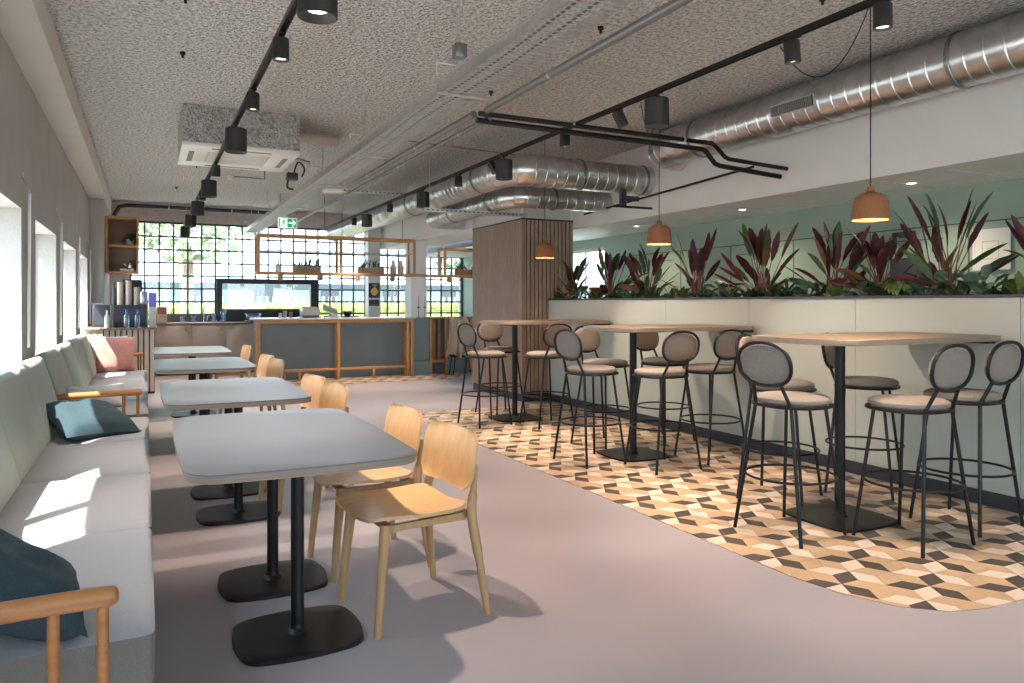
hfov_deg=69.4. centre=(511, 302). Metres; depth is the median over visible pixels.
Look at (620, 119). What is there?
spot lamp
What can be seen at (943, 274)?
plant
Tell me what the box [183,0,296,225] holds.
track
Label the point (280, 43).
spot lamp
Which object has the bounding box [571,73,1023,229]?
wall
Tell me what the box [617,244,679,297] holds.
plant
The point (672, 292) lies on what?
plant
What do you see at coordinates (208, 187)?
lamp
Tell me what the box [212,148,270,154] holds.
outlet
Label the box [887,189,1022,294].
plant
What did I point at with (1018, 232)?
plant
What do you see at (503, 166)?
lamp
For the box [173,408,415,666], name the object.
dining table
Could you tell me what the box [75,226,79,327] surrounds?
pipe
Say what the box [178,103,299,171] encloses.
air conditioner
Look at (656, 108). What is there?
lamp
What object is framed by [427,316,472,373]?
counter
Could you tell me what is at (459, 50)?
junction box
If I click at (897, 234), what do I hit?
wall sensor
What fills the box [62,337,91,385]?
cushion
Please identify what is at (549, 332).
bar stool
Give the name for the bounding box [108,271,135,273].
shelf
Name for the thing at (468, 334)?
bar stool
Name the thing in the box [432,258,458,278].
tree
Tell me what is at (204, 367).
dining table
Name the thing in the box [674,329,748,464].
bar stool
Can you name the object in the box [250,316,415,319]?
countertop
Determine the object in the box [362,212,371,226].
lamp
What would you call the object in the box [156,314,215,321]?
backsplash
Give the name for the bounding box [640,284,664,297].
plant
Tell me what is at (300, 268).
potted plant
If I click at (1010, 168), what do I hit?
ceiling
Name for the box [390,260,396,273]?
carafe
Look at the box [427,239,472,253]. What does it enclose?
trim
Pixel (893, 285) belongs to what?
trailing plant
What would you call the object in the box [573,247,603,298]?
window frame
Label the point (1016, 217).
trim
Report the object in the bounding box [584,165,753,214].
conduit
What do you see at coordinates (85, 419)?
cushion
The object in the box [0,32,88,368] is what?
wall
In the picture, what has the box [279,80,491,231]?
conduit
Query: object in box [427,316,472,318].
countertop
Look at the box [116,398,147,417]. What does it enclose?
seat cushion
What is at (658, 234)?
pendant lamp
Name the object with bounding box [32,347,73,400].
cushion
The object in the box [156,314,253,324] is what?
countertop
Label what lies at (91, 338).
cushion
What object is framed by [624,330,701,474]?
bar stool
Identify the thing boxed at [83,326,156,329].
countertop
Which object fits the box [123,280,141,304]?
dispenser
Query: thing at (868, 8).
cable
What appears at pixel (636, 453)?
table
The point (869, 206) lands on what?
pendant lamp
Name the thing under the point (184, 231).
lamp
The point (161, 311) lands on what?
snack box
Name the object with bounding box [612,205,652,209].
conduit
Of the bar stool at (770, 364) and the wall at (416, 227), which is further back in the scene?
the wall at (416, 227)
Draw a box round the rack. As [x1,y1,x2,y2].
[255,194,472,277]
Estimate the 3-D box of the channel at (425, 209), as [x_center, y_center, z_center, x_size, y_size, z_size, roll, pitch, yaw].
[-0.444,-1.485,9.267,1.400,0.750,0.042,0,0,-26]
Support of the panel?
on the floor
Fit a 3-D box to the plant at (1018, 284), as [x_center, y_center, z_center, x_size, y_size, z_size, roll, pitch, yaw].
[3.224,-0.111,4.752,0.274,0.182,0.376,0,0,-1]
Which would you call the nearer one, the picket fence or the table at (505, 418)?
the table at (505, 418)
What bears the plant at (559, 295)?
in the wall at (1002, 315)
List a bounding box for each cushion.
[0,367,46,481]
[0,473,151,541]
[0,528,87,640]
[0,528,154,682]
[5,356,57,444]
[20,439,149,483]
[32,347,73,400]
[46,399,141,440]
[46,417,148,445]
[49,341,84,386]
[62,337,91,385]
[66,383,123,406]
[70,334,96,378]
[88,335,127,362]
[88,377,147,387]
[92,370,146,379]
[94,336,135,372]
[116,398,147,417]
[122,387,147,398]
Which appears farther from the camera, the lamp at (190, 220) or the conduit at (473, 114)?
the lamp at (190, 220)
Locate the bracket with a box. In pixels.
[619,189,638,205]
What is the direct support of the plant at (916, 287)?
on the wall at (1002, 315)
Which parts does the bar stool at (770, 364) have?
leg, backrest, leg, leg, seat, leg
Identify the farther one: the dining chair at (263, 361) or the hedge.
the hedge
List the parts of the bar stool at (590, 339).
leg, backrest, leg, seat, leg, leg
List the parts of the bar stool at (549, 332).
leg, seat, leg, leg, backrest, leg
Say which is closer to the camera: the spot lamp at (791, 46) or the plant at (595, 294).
the spot lamp at (791, 46)
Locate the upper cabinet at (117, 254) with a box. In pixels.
[105,216,138,273]
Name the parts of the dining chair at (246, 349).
rail, backrest, leg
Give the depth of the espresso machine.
13.04 m
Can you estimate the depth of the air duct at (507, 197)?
9.18 m
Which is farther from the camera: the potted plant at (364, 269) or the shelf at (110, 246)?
the potted plant at (364, 269)
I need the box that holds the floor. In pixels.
[148,372,1023,682]
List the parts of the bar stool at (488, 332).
leg, backrest, leg, leg, seat, leg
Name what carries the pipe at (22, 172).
attached to the wall at (29, 144)
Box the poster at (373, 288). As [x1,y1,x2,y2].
[368,283,379,297]
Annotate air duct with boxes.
[326,154,655,241]
[426,186,611,229]
[647,11,1023,170]
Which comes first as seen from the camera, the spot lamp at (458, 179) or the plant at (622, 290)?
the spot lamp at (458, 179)
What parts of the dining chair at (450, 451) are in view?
leg, rail, leg, seat, rail, leg, backrest, leg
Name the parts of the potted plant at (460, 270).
pot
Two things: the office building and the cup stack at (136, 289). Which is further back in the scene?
the office building
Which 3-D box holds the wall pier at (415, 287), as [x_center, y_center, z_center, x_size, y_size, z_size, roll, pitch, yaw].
[-1.795,0.086,13.816,0.300,2.469,0.350,0,0,-26]
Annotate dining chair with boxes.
[210,345,251,378]
[218,354,276,413]
[258,381,353,512]
[264,373,325,490]
[266,357,285,410]
[307,403,428,582]
[335,420,490,639]
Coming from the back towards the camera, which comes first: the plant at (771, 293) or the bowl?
the bowl
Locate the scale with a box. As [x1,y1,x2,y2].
[339,311,359,316]
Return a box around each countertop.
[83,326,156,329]
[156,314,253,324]
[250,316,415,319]
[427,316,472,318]
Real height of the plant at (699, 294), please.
0.182 m
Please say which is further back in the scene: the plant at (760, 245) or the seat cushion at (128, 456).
the plant at (760, 245)
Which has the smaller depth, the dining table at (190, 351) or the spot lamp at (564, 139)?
the spot lamp at (564, 139)
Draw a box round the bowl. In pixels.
[343,311,351,315]
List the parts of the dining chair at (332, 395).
leg, leg, backrest, leg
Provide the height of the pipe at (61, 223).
1.260 m
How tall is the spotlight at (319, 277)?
0.092 m
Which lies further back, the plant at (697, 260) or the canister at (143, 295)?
the canister at (143, 295)
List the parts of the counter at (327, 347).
post, post, foot rail, rail, post, post, foot rail, post, post, corner post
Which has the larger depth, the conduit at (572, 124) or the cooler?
the cooler
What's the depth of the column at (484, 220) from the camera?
10.21 m
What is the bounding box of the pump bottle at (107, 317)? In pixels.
[104,311,109,327]
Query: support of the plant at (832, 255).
in the wall at (1002, 315)
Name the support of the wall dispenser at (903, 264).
attached to the wall at (1007, 198)
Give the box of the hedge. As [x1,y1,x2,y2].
[148,303,458,318]
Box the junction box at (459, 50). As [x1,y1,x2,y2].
[452,0,466,60]
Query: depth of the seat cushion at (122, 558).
2.02 m
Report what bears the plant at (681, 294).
on the wall at (1002, 315)
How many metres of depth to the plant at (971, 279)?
4.96 m
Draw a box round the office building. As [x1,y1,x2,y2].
[142,282,603,302]
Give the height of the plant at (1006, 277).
0.178 m
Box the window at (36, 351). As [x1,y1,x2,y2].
[35,350,44,354]
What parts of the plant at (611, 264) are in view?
stem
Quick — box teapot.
[124,261,132,268]
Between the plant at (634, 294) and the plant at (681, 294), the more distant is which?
the plant at (634, 294)
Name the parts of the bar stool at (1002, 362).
leg, leg, seat, leg, backrest, leg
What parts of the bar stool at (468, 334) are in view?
leg, backrest, leg, seat, leg, leg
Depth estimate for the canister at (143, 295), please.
11.10 m
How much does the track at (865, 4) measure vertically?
0.410 m
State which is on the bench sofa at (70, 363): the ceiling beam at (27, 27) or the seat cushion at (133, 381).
the seat cushion at (133, 381)
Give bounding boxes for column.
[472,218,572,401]
[476,186,570,227]
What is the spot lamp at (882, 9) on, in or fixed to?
attached to the track at (865, 4)
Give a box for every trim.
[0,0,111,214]
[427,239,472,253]
[604,217,1023,294]
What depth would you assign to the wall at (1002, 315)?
5.74 m
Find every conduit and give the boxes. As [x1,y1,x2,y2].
[112,203,290,215]
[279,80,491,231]
[353,111,476,184]
[392,138,516,154]
[475,117,781,178]
[478,67,787,170]
[484,0,693,113]
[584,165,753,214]
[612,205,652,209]
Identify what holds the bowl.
on the scale
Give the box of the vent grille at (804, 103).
[769,93,815,118]
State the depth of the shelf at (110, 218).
12.01 m
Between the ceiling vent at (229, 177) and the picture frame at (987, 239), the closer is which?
the picture frame at (987, 239)
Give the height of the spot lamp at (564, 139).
0.138 m
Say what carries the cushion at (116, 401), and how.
on the bench sofa at (70, 363)
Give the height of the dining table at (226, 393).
0.750 m
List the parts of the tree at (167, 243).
crown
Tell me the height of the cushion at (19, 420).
0.522 m
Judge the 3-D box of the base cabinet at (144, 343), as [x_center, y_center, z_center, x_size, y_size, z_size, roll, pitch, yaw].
[-6.220,0.840,11.845,0.939,0.960,2.810,0,0,-26]
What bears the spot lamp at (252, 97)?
attached to the track at (291, 11)
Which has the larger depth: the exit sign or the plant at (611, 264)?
the exit sign
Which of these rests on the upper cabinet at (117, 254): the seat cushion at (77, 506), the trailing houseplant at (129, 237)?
the trailing houseplant at (129, 237)
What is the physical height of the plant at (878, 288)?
0.159 m
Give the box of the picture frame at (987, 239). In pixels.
[972,227,1010,270]
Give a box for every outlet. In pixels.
[186,151,194,160]
[205,165,258,169]
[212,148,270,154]
[275,159,287,167]
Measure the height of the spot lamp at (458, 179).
0.138 m
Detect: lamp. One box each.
[180,224,189,236]
[185,212,196,226]
[191,198,204,215]
[199,191,205,200]
[201,176,216,197]
[211,162,219,176]
[225,122,246,153]
[246,88,259,111]
[273,31,288,62]
[297,0,337,24]
[352,217,356,225]
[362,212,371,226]
[387,202,392,211]
[416,188,428,207]
[455,174,461,186]
[487,160,494,174]
[495,155,511,180]
[535,240,553,257]
[560,134,569,147]
[611,107,628,128]
[644,91,668,129]
[646,221,671,244]
[781,34,801,64]
[851,7,889,221]
[870,0,892,31]
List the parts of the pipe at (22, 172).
cord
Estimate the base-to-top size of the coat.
0.752 m
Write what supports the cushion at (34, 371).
on the bench sofa at (87, 503)
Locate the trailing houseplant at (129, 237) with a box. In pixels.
[119,232,141,244]
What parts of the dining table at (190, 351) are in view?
plate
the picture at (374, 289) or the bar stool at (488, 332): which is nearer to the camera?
the bar stool at (488, 332)
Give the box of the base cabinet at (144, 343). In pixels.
[83,325,156,393]
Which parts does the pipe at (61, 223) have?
cord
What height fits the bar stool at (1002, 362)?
1.105 m
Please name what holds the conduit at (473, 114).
hanging from the ceiling at (131, 80)
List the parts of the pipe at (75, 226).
cord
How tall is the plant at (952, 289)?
0.189 m
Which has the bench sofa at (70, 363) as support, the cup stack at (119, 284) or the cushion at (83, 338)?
the cushion at (83, 338)
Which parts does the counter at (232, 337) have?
door, door, door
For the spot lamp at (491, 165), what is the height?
0.143 m
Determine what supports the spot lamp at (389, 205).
attached to the track at (865, 4)
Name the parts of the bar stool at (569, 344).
leg, backrest, leg, seat, leg, leg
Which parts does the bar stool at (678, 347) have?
leg, seat, leg, leg, backrest, leg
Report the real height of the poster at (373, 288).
0.310 m
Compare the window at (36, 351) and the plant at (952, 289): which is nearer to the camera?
the plant at (952, 289)
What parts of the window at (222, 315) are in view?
hatch frame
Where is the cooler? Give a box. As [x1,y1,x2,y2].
[113,305,147,326]
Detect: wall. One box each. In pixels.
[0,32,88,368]
[110,202,352,324]
[365,228,379,316]
[380,212,475,249]
[459,178,1023,315]
[547,294,1023,514]
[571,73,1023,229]
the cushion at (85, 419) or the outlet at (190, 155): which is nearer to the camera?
the cushion at (85, 419)
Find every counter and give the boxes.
[155,324,253,375]
[250,316,415,380]
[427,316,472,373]
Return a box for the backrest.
[0,422,20,512]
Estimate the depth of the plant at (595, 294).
9.14 m
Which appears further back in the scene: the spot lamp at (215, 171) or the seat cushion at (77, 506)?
the spot lamp at (215, 171)
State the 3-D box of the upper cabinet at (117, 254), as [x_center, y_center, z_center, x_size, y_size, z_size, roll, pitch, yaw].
[-6.361,-0.935,12.082,0.482,0.910,0.400,0,0,-26]
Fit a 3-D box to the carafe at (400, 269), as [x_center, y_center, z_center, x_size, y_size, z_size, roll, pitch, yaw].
[-2.027,-0.637,13.472,0.120,0.280,0.120,0,0,-26]
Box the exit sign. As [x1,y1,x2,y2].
[278,217,296,227]
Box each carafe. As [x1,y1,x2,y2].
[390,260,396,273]
[397,260,403,273]
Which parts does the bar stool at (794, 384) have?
leg, backrest, leg, seat, leg, leg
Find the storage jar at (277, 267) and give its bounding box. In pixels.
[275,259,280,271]
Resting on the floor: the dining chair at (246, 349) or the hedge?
the dining chair at (246, 349)
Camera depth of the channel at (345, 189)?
9.97 m
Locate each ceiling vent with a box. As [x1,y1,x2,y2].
[204,152,269,165]
[227,171,264,179]
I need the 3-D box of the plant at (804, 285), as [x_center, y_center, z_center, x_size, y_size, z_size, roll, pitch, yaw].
[2.530,-0.112,6.333,0.335,0.183,0.366,0,0,-26]
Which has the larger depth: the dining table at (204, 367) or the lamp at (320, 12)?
the dining table at (204, 367)
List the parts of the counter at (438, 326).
post, foot rail, post, post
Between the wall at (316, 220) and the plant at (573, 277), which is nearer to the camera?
the plant at (573, 277)
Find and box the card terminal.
[322,304,338,316]
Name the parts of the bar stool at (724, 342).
leg, seat, leg, leg, backrest, leg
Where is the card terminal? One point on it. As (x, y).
(326, 308)
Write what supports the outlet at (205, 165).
attached to the air conditioner
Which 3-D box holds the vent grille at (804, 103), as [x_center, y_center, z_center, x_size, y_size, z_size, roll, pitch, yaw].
[2.303,-1.618,6.087,0.032,0.102,0.460,0,0,-26]
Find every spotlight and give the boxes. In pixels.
[317,275,322,280]
[390,276,394,281]
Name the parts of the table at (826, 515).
plate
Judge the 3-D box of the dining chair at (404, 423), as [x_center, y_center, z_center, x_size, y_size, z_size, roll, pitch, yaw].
[-0.750,0.935,3.792,0.533,0.775,0.529,0,0,-30]
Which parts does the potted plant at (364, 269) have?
pot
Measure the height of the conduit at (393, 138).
0.012 m
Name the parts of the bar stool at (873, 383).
leg, backrest, seat, leg, leg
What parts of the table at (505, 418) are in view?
plate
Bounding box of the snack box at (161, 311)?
[157,307,166,322]
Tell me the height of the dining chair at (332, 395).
0.775 m
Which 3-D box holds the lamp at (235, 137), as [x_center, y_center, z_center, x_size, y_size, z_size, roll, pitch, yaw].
[-2.235,-1.335,5.991,0.168,0.234,0.168,0,0,-26]
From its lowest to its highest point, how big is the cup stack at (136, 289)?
0.266 m
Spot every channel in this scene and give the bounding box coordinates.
[312,160,411,196]
[423,153,526,216]
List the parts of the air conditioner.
panel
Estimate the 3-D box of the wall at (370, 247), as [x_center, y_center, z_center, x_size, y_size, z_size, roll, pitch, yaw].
[-2.952,-0.748,15.697,0.260,2.222,0.249,0,0,-26]
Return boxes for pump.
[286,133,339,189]
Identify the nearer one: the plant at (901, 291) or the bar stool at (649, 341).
the plant at (901, 291)
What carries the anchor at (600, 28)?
attached to the ceiling at (131, 80)
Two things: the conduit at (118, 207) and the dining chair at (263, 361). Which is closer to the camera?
the dining chair at (263, 361)
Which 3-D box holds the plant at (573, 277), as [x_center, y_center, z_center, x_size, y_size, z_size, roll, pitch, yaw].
[0.799,-0.333,9.894,0.570,0.623,0.870,0,0,-26]
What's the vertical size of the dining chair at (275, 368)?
0.775 m
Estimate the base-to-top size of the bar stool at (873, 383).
1.105 m
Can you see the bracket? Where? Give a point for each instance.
(623, 198)
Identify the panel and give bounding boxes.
[414,318,429,374]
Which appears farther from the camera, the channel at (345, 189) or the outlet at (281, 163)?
the channel at (345, 189)
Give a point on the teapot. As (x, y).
(129, 265)
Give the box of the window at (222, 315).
[130,221,461,321]
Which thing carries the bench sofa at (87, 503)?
on the floor
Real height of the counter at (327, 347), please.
1.062 m
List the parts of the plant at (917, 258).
stem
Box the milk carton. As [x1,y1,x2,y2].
[149,293,155,326]
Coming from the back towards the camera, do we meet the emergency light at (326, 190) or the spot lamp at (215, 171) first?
the emergency light at (326, 190)
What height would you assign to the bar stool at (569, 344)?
1.105 m
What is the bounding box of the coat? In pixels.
[445,317,472,357]
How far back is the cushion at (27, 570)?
1.89 m
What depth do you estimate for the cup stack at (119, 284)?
10.97 m
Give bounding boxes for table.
[152,346,230,417]
[153,357,255,414]
[160,377,311,525]
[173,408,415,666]
[480,319,609,422]
[584,324,753,461]
[752,332,1000,532]
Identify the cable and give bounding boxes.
[779,8,868,77]
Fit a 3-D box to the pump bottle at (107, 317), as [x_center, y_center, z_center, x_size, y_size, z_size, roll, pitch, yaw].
[-5.859,0.234,10.712,0.070,0.250,0.070,0,0,-26]
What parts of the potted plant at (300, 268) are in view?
pot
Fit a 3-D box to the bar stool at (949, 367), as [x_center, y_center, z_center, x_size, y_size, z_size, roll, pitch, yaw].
[2.218,0.765,4.103,0.514,1.105,0.517,0,0,-28]
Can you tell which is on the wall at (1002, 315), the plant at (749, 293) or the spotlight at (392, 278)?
the plant at (749, 293)
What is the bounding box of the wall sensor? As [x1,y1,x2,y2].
[892,231,915,237]
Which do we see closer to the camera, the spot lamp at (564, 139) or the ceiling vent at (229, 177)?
the spot lamp at (564, 139)
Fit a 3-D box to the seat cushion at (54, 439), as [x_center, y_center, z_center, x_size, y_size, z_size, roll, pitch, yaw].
[-2.857,0.955,5.141,0.600,0.194,1.044,0,0,-26]
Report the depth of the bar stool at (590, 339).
6.93 m
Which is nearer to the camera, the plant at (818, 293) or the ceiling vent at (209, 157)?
the plant at (818, 293)
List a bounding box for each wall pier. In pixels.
[89,198,109,325]
[405,241,426,373]
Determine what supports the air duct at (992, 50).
hanging from the ceiling at (131, 80)
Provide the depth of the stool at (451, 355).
13.60 m
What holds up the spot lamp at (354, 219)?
attached to the track at (865, 4)
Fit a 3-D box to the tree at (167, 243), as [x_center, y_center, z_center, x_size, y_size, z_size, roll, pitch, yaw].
[-10.965,-2.224,24.678,5.281,7.504,5.143,0,0,42]
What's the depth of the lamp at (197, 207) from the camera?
10.21 m
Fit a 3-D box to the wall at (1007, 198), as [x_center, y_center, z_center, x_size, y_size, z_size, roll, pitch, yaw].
[3.035,0.135,8.621,0.200,2.371,18.750,0,0,-26]
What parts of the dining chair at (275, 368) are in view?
backrest, leg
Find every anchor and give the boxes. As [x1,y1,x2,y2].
[180,51,185,57]
[598,26,603,33]
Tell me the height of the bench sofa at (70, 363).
0.936 m
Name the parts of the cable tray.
hanger rod, hanger rod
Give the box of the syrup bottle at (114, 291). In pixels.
[112,282,116,304]
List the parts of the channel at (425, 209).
threaded rod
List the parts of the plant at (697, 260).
stem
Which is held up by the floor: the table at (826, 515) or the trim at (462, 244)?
the table at (826, 515)
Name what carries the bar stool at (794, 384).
on the floor
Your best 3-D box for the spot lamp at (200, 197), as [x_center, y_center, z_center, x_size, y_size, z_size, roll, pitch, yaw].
[-3.963,-1.383,9.476,0.086,0.138,0.120,0,0,-26]
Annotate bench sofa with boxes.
[0,356,154,682]
[32,334,147,417]
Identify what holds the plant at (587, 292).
on the wall at (1002, 315)
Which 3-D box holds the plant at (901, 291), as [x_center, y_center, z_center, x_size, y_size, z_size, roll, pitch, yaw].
[2.880,-0.108,5.514,0.350,0.177,0.432,0,0,-26]
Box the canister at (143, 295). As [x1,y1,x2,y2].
[139,291,147,304]
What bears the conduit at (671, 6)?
hanging from the ceiling at (131, 80)
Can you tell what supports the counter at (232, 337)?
on the floor
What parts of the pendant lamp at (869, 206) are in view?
lamp shade, cord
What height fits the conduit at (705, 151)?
0.224 m
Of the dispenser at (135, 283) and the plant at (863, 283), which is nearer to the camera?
the plant at (863, 283)
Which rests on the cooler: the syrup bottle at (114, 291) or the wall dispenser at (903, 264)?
the syrup bottle at (114, 291)
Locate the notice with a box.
[369,300,378,305]
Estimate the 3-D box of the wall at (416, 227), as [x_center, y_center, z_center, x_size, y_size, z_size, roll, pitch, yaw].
[-1.375,-1.504,13.801,0.800,0.709,5.048,0,0,-26]
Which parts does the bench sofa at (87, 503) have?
armrest post, armrest, armrest, armrest post, armrest post, armrest post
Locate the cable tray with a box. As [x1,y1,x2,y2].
[243,0,635,232]
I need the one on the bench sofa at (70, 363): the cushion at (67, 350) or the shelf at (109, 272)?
the cushion at (67, 350)
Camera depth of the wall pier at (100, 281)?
11.54 m
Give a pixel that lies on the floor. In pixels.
(584, 586)
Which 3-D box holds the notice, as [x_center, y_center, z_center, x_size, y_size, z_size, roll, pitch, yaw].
[-2.901,-0.005,15.573,0.220,0.130,0.017,0,0,-26]
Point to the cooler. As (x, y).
(120, 318)
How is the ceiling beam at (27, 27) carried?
attached to the wall at (29, 144)
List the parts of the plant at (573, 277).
stem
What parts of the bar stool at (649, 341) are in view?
leg, backrest, leg, seat, leg, leg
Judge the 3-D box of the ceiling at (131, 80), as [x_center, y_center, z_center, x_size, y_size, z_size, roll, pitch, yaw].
[-0.909,-1.935,6.582,6.480,0.150,19.000,0,0,-26]
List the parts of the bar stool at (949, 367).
leg, leg, seat, leg, backrest, leg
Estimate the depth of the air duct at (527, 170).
8.37 m
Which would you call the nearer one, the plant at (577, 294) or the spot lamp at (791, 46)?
the spot lamp at (791, 46)
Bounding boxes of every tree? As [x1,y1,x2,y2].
[139,223,253,302]
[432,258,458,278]
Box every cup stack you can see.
[117,282,122,304]
[125,280,131,304]
[134,287,139,304]
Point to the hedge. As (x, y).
(179, 308)
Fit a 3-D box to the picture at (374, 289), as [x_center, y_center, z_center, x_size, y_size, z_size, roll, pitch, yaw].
[-2.893,-0.270,15.568,0.157,0.230,0.003,0,0,-26]
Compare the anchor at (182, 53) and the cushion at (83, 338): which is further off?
the cushion at (83, 338)
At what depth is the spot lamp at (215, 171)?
7.65 m
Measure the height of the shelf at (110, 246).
0.035 m
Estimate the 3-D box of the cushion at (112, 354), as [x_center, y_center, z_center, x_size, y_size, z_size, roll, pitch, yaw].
[-4.988,0.645,9.303,0.485,0.472,0.212,0,0,-38]
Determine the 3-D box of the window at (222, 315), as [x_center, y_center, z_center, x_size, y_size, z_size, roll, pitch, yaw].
[-4.121,-0.560,15.280,6.694,1.960,0.160,0,0,-26]
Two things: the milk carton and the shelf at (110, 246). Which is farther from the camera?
the shelf at (110, 246)
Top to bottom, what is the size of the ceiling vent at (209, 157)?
0.024 m
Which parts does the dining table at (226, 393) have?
plate, plate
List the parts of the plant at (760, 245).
stem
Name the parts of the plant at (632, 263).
stem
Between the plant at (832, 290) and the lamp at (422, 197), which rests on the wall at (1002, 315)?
the plant at (832, 290)
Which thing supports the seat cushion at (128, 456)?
on the bench sofa at (87, 503)
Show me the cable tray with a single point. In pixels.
(269, 218)
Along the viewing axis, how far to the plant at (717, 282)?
7.36 m
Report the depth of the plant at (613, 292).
8.85 m
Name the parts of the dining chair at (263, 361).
backrest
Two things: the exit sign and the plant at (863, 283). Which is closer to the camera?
the plant at (863, 283)
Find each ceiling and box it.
[46,0,1023,214]
[427,155,1023,257]
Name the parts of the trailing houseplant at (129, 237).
pot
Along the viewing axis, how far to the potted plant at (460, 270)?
13.97 m
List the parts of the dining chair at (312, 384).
backrest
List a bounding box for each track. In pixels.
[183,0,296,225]
[322,0,878,229]
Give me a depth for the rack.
13.02 m
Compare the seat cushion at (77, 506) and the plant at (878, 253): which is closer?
the seat cushion at (77, 506)
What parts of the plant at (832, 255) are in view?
stem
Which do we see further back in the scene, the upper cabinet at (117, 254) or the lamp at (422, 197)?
the upper cabinet at (117, 254)
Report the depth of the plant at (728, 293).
7.05 m
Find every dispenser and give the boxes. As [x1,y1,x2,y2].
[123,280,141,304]
[890,258,923,294]
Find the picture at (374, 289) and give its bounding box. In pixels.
[371,286,377,295]
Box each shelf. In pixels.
[108,216,135,221]
[108,244,135,248]
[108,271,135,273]
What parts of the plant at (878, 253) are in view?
stem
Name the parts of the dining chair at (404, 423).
leg, leg, rail, seat, rail, leg, backrest, leg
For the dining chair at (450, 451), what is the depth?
3.20 m
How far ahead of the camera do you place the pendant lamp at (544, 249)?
8.29 m
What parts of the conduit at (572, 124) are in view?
clip rod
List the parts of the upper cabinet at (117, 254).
panel, panel, panel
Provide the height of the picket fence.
1.720 m
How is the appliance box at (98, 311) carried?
on the countertop
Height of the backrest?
0.522 m
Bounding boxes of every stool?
[449,354,470,374]
[457,323,512,428]
[475,323,525,414]
[519,323,573,429]
[553,329,624,468]
[570,325,628,448]
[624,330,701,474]
[637,332,694,445]
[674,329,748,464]
[733,341,846,548]
[735,333,822,506]
[821,332,904,500]
[852,344,975,558]
[908,340,1023,537]
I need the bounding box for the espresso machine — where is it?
[299,307,321,317]
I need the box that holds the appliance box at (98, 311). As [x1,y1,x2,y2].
[92,305,110,326]
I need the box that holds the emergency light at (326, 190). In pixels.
[322,188,343,193]
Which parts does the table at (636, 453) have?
plate, plate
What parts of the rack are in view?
rail, rod, rail, rod, rail, rail, rail, rail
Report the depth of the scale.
13.41 m
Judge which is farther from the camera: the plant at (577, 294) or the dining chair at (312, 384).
the plant at (577, 294)
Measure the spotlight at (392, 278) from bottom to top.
0.092 m
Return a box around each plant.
[291,258,320,271]
[358,258,383,272]
[454,262,472,274]
[552,291,567,298]
[556,256,593,298]
[566,285,588,298]
[579,289,605,298]
[587,248,646,297]
[589,291,604,297]
[605,290,627,297]
[615,282,636,297]
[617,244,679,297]
[623,289,644,297]
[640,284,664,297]
[658,285,688,297]
[659,228,743,296]
[670,286,694,297]
[685,286,717,296]
[703,279,738,296]
[713,223,799,296]
[716,285,747,296]
[735,284,763,296]
[758,282,783,296]
[770,279,797,296]
[781,221,870,294]
[786,280,824,295]
[807,282,851,295]
[823,284,852,295]
[830,229,913,295]
[844,278,883,295]
[865,279,894,295]
[870,277,922,295]
[882,279,911,294]
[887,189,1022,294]
[905,267,949,294]
[917,270,965,294]
[929,274,976,296]
[952,264,1009,294]
[979,274,1023,293]
[994,271,1023,293]
[1004,215,1023,257]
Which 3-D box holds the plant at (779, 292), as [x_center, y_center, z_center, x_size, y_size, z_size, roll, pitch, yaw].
[2.396,-0.113,6.490,0.445,0.186,0.436,0,0,-26]
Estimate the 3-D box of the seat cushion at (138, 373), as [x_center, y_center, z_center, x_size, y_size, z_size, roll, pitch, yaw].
[-4.812,0.955,9.083,0.600,0.194,1.044,0,0,-26]
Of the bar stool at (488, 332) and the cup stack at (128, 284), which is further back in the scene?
the cup stack at (128, 284)
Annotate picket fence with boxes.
[157,296,583,302]

